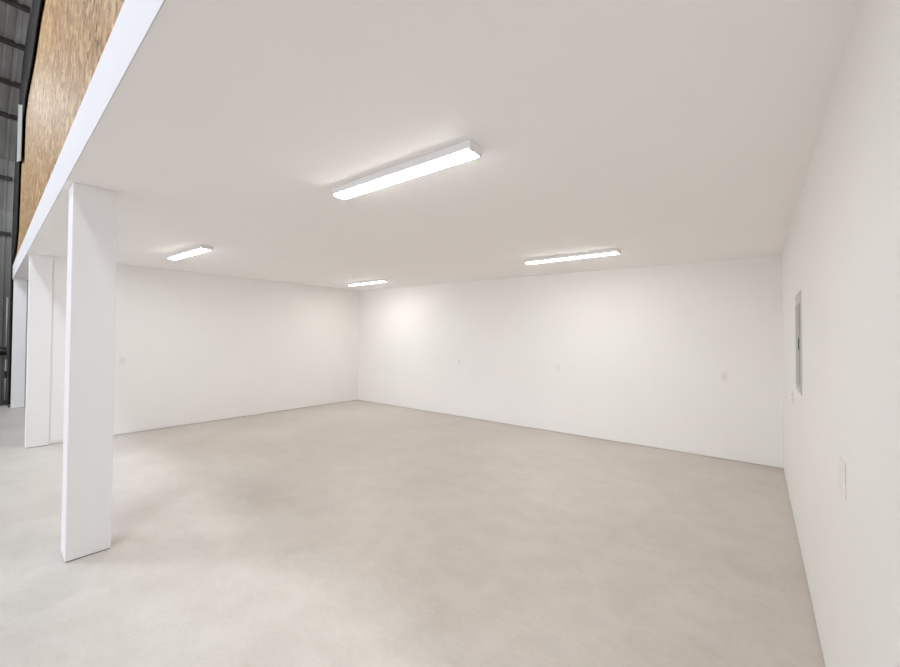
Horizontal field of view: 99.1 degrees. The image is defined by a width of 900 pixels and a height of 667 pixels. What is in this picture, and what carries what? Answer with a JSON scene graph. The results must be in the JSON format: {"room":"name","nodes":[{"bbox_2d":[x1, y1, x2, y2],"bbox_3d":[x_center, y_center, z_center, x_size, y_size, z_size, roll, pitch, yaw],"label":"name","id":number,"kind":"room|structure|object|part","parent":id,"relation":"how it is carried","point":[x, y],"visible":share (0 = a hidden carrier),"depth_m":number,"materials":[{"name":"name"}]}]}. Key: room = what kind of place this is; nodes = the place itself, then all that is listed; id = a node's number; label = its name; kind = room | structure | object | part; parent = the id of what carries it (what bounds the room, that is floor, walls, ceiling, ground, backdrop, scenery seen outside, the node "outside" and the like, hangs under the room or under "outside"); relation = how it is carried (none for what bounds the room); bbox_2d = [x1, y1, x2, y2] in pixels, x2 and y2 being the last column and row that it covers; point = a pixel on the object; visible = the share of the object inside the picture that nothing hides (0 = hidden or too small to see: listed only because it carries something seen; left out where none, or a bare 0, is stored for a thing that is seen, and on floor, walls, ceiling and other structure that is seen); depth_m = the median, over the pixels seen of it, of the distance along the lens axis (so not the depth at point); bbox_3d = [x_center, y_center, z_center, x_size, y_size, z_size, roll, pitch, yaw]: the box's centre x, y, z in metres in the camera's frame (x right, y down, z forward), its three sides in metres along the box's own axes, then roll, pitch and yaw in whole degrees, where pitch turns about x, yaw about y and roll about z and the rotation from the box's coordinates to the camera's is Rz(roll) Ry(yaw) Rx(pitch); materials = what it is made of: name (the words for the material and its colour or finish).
{"room":"empty warehouse","nodes":[
{"label":"empty warehouse","id":0,"kind":"room"},
{"bbox_2d":[0,0,32,399],"bbox_3d":[-9.173,-3.081,3.124,12.204,9.600,11.595,0,-1,39],"label":"wall","id":1,"kind":"structure","parent":0,"point":[14,21],"depth_m":9.45,"materials":[{"name":"metal"}]},
{"bbox_2d":[0,231,10,235],"bbox_3d":[-14.317,-2.656,6.386,0.090,0.080,9.214,0,-1,39],"label":"girt","id":2,"kind":"object","parent":1,"relation":"attached to","point":[1,232],"visible":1,"depth_m":9.89,"materials":[{"name":"metal"}]},
{"bbox_2d":[0,175,11,180],"bbox_3d":[-14.112,-4.034,6.249,0.118,0.115,9.210,0,-1,39],"label":"girt","id":3,"kind":"object","parent":1,"relation":"attached to","point":[8,178],"visible":1,"depth_m":9.74,"materials":[{"name":"metal"}]},
{"bbox_2d":[0,111,17,120],"bbox_3d":[-13.329,-5.279,5.695,0.103,0.110,9.281,0,-1,39],"label":"girt","id":4,"kind":"object","parent":1,"relation":"attached to","point":[3,114],"visible":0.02,"depth_m":9.15,"materials":[{"name":"metal"}]},
{"bbox_2d":[0,77,20,88],"bbox_3d":[-12.652,-5.704,5.153,0.103,0.110,9.265,0,-1,39],"label":"girt","id":5,"kind":"object","parent":1,"relation":"attached to","point":[2,80],"visible":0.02,"depth_m":8.59,"materials":[{"name":"metal"}]},
{"bbox_2d":[0,36,24,50],"bbox_3d":[-11.858,-6.101,4.516,0.103,0.110,9.246,0,-1,39],"label":"girt","id":6,"kind":"object","parent":1,"relation":"attached to","point":[4,40],"visible":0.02,"depth_m":7.95,"materials":[{"name":"metal"}]},
{"bbox_2d":[0,0,29,13],"bbox_3d":[-11.112,-6.406,3.914,0.103,0.110,9.229,0,-1,39],"label":"girt","id":7,"kind":"object","parent":1,"relation":"attached to","point":[14,3],"visible":0.93,"depth_m":7.38,"materials":[{"name":"metal"}]},
{"bbox_2d":[24,280,28,406],"bbox_3d":[-8.768,0.169,11.869,0.120,3.400,6.228,0,-1,39],"label":"wall","id":8,"kind":"structure","parent":0,"point":[27,280],"depth_m":9.55,"materials":[{"name":"white paint"}]},
{"bbox_2d":[14,0,124,261],"bbox_3d":[-1.855,-3.006,2.112,22.904,9.500,0.015,0,-1,40],"label":"wall","id":9,"kind":"structure","parent":0,"point":[72,36],"depth_m":3.82,"materials":[{"name":"brown wood"}]},
{"bbox_2d":[13,0,165,277],"bbox_3d":[-5.065,-1.385,4.709,14.626,0.657,0.004,0,-1,40],"label":"beam","id":10,"kind":"structure","parent":9,"relation":"attached to","point":[135,19],"depth_m":2.07,"materials":[{"name":"white paint"}]},
{"bbox_2d":[49,256,358,444],"bbox_3d":[-4.616,0.186,8.534,0.130,3.300,6.254,0,-1,39],"label":"wall","id":11,"kind":"structure","parent":0,"point":[197,347],"depth_m":8.02,"materials":[{"name":"white paint"}]},
{"bbox_2d":[119,357,125,364],"bbox_3d":[-5.860,0.491,6.862,0.010,0.138,0.086,0,-1,39],"label":"wall outlet","id":12,"kind":"object","parent":11,"relation":"attached to","point":[122,360],"visible":1,"depth_m":6.86,"materials":[{"name":"white plastic"}]},
{"bbox_2d":[0,400,824,666],"bbox_3d":[-3.919,1.804,1.886,26.500,0.150,16.114,0,-1,39],"label":"floor","id":13,"kind":"structure","parent":0,"point":[355,533],"depth_m":3.07,"materials":[{"name":"concrete"}]},
{"bbox_2d":[0,400,6,405],"bbox_3d":[-14.172,1.688,6.245,0.240,0.110,9.120,0,-1,39],"label":"base rail","id":14,"kind":"object","parent":13,"relation":"on","point":[2,402],"visible":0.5,"depth_m":9.76,"materials":[{"name":"metal"}]},
{"bbox_2d":[11,279,26,407],"bbox_3d":[-10.633,0.241,9.462,0.230,3.154,0.222,0,-1,39],"label":"column","id":15,"kind":"structure","parent":13,"relation":"on","point":[20,285],"depth_m":9.39,"materials":[{"name":"white paint"}]},
{"bbox_2d":[7,0,41,407],"bbox_3d":[-7.816,-1.751,7.062,9.013,7.088,0.138,0,-1,40],"label":"steel frame","id":16,"kind":"object","parent":13,"relation":"on","point":[36,4],"visible":0.63,"depth_m":7.83,"materials":[{"name":"black metal"}]},
{"bbox_2d":[4,297,8,399],"bbox_3d":[-11.347,0.379,9.809,0.060,2.620,0.060,0,-1,39],"label":"conduit","id":17,"kind":"object","parent":16,"relation":"attached to","point":[5,371],"visible":1,"depth_m":9.80,"materials":[{"name":"black plastic"}]},
{"bbox_2d":[17,104,22,161],"bbox_3d":[-8.488,-4.022,7.567,1.720,1.659,0.012,0,-1,40],"label":"plate","id":18,"kind":"object","parent":16,"relation":"attached to","point":[20,107],"visible":1,"depth_m":7.39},
{"bbox_2d":[25,254,52,447],"bbox_3d":[-6.556,0.266,6.119,0.175,3.038,0.258,0,-1,39],"label":"column","id":19,"kind":"structure","parent":13,"relation":"on","point":[40,283],"depth_m":6.06,"materials":[{"name":"white paint"}]},
{"bbox_2d":[61,182,117,561],"bbox_3d":[-2.943,0.287,3.134,0.252,2.936,0.272,0,-1,39],"label":"column","id":20,"kind":"structure","parent":13,"relation":"on","point":[92,211],"depth_m":3.05,"materials":[{"name":"white paint"}]},
{"bbox_2d":[13,0,859,290],"bbox_3d":[-3.103,-1.287,7.260,14.744,0.566,6.704,0,-1,39],"label":"ceiling","id":21,"kind":"structure","parent":0,"point":[657,132],"depth_m":2.15,"materials":[{"name":"white paint"}]},
{"bbox_2d":[167,245,212,259],"bbox_3d":[-3.823,-1.176,5.609,1.335,0.059,0.144,1,0,37],"label":"ceiling light","id":22,"kind":"object","parent":21,"relation":"attached to","point":[195,250],"visible":1,"depth_m":5.48,"materials":[{"name":"white plastic"}]},
{"bbox_2d":[347,279,387,285],"bbox_3d":[-1.916,-1.169,8.829,1.335,0.059,0.144,1,1,41],"label":"ceiling light","id":23,"kind":"object","parent":21,"relation":"attached to","point":[377,280],"visible":1,"depth_m":8.73,"materials":[{"name":"white plastic"}]},
{"bbox_2d":[331,139,482,199],"bbox_3d":[-0.368,-1.105,2.680,1.335,0.059,0.144,1,0,38],"label":"ceiling light","id":24,"kind":"object","parent":21,"relation":"attached to","point":[466,150],"visible":1,"depth_m":2.54,"materials":[{"name":"white plastic"}]},
{"bbox_2d":[524,248,620,263],"bbox_3d":[1.710,-1.093,5.500,1.375,0.059,0.144,1,1,40],"label":"ceiling light","id":25,"kind":"object","parent":21,"relation":"attached to","point":[616,250],"visible":1,"depth_m":5.39,"materials":[{"name":"white plastic"}]},
{"bbox_2d":[358,255,782,467],"bbox_3d":[-1.019,0.198,9.758,14.624,3.360,0.150,0,-1,39],"label":"wall","id":26,"kind":"structure","parent":0,"point":[642,352],"depth_m":6.71,"materials":[{"name":"white paint"}]},
{"bbox_2d":[721,371,727,380],"bbox_3d":[4.021,0.625,5.619,0.086,0.138,0.010,0,-1,39],"label":"wall outlet","id":27,"kind":"object","parent":26,"relation":"attached to","point":[724,375],"visible":1,"depth_m":5.62,"materials":[{"name":"white plastic"}]},
{"bbox_2d":[781,0,899,666],"bbox_3d":[2.589,0.180,2.680,0.150,3.200,6.704,0,-1,39],"label":"wall","id":28,"kind":"structure","parent":0,"point":[841,249],"depth_m":1.41,"materials":[{"name":"white paint"}]},
{"bbox_2d":[795,290,801,395],"bbox_3d":[2.851,0.074,3.142,0.016,0.828,0.448,0,-1,39],"label":"breaker panel","id":29,"kind":"object","parent":28,"relation":"attached to","point":[798,318],"visible":1,"depth_m":3.04,"materials":[{"name":"grey metal"}]},
{"bbox_3d":[2.849,0.094,3.143,0.005,0.670,0.350,0,-1,39],"label":"door","id":30,"kind":"part","parent":29,"relation":"part of","materials":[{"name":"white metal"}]},
{"bbox_2d":[838,456,845,499],"bbox_3d":[1.605,0.590,1.572,0.008,0.144,0.136,0,-1,39],"label":"light switch","id":31,"kind":"object","parent":28,"relation":"attached to","point":[841,465],"visible":1,"depth_m":1.55,"materials":[{"name":"white plastic"}]}
]}

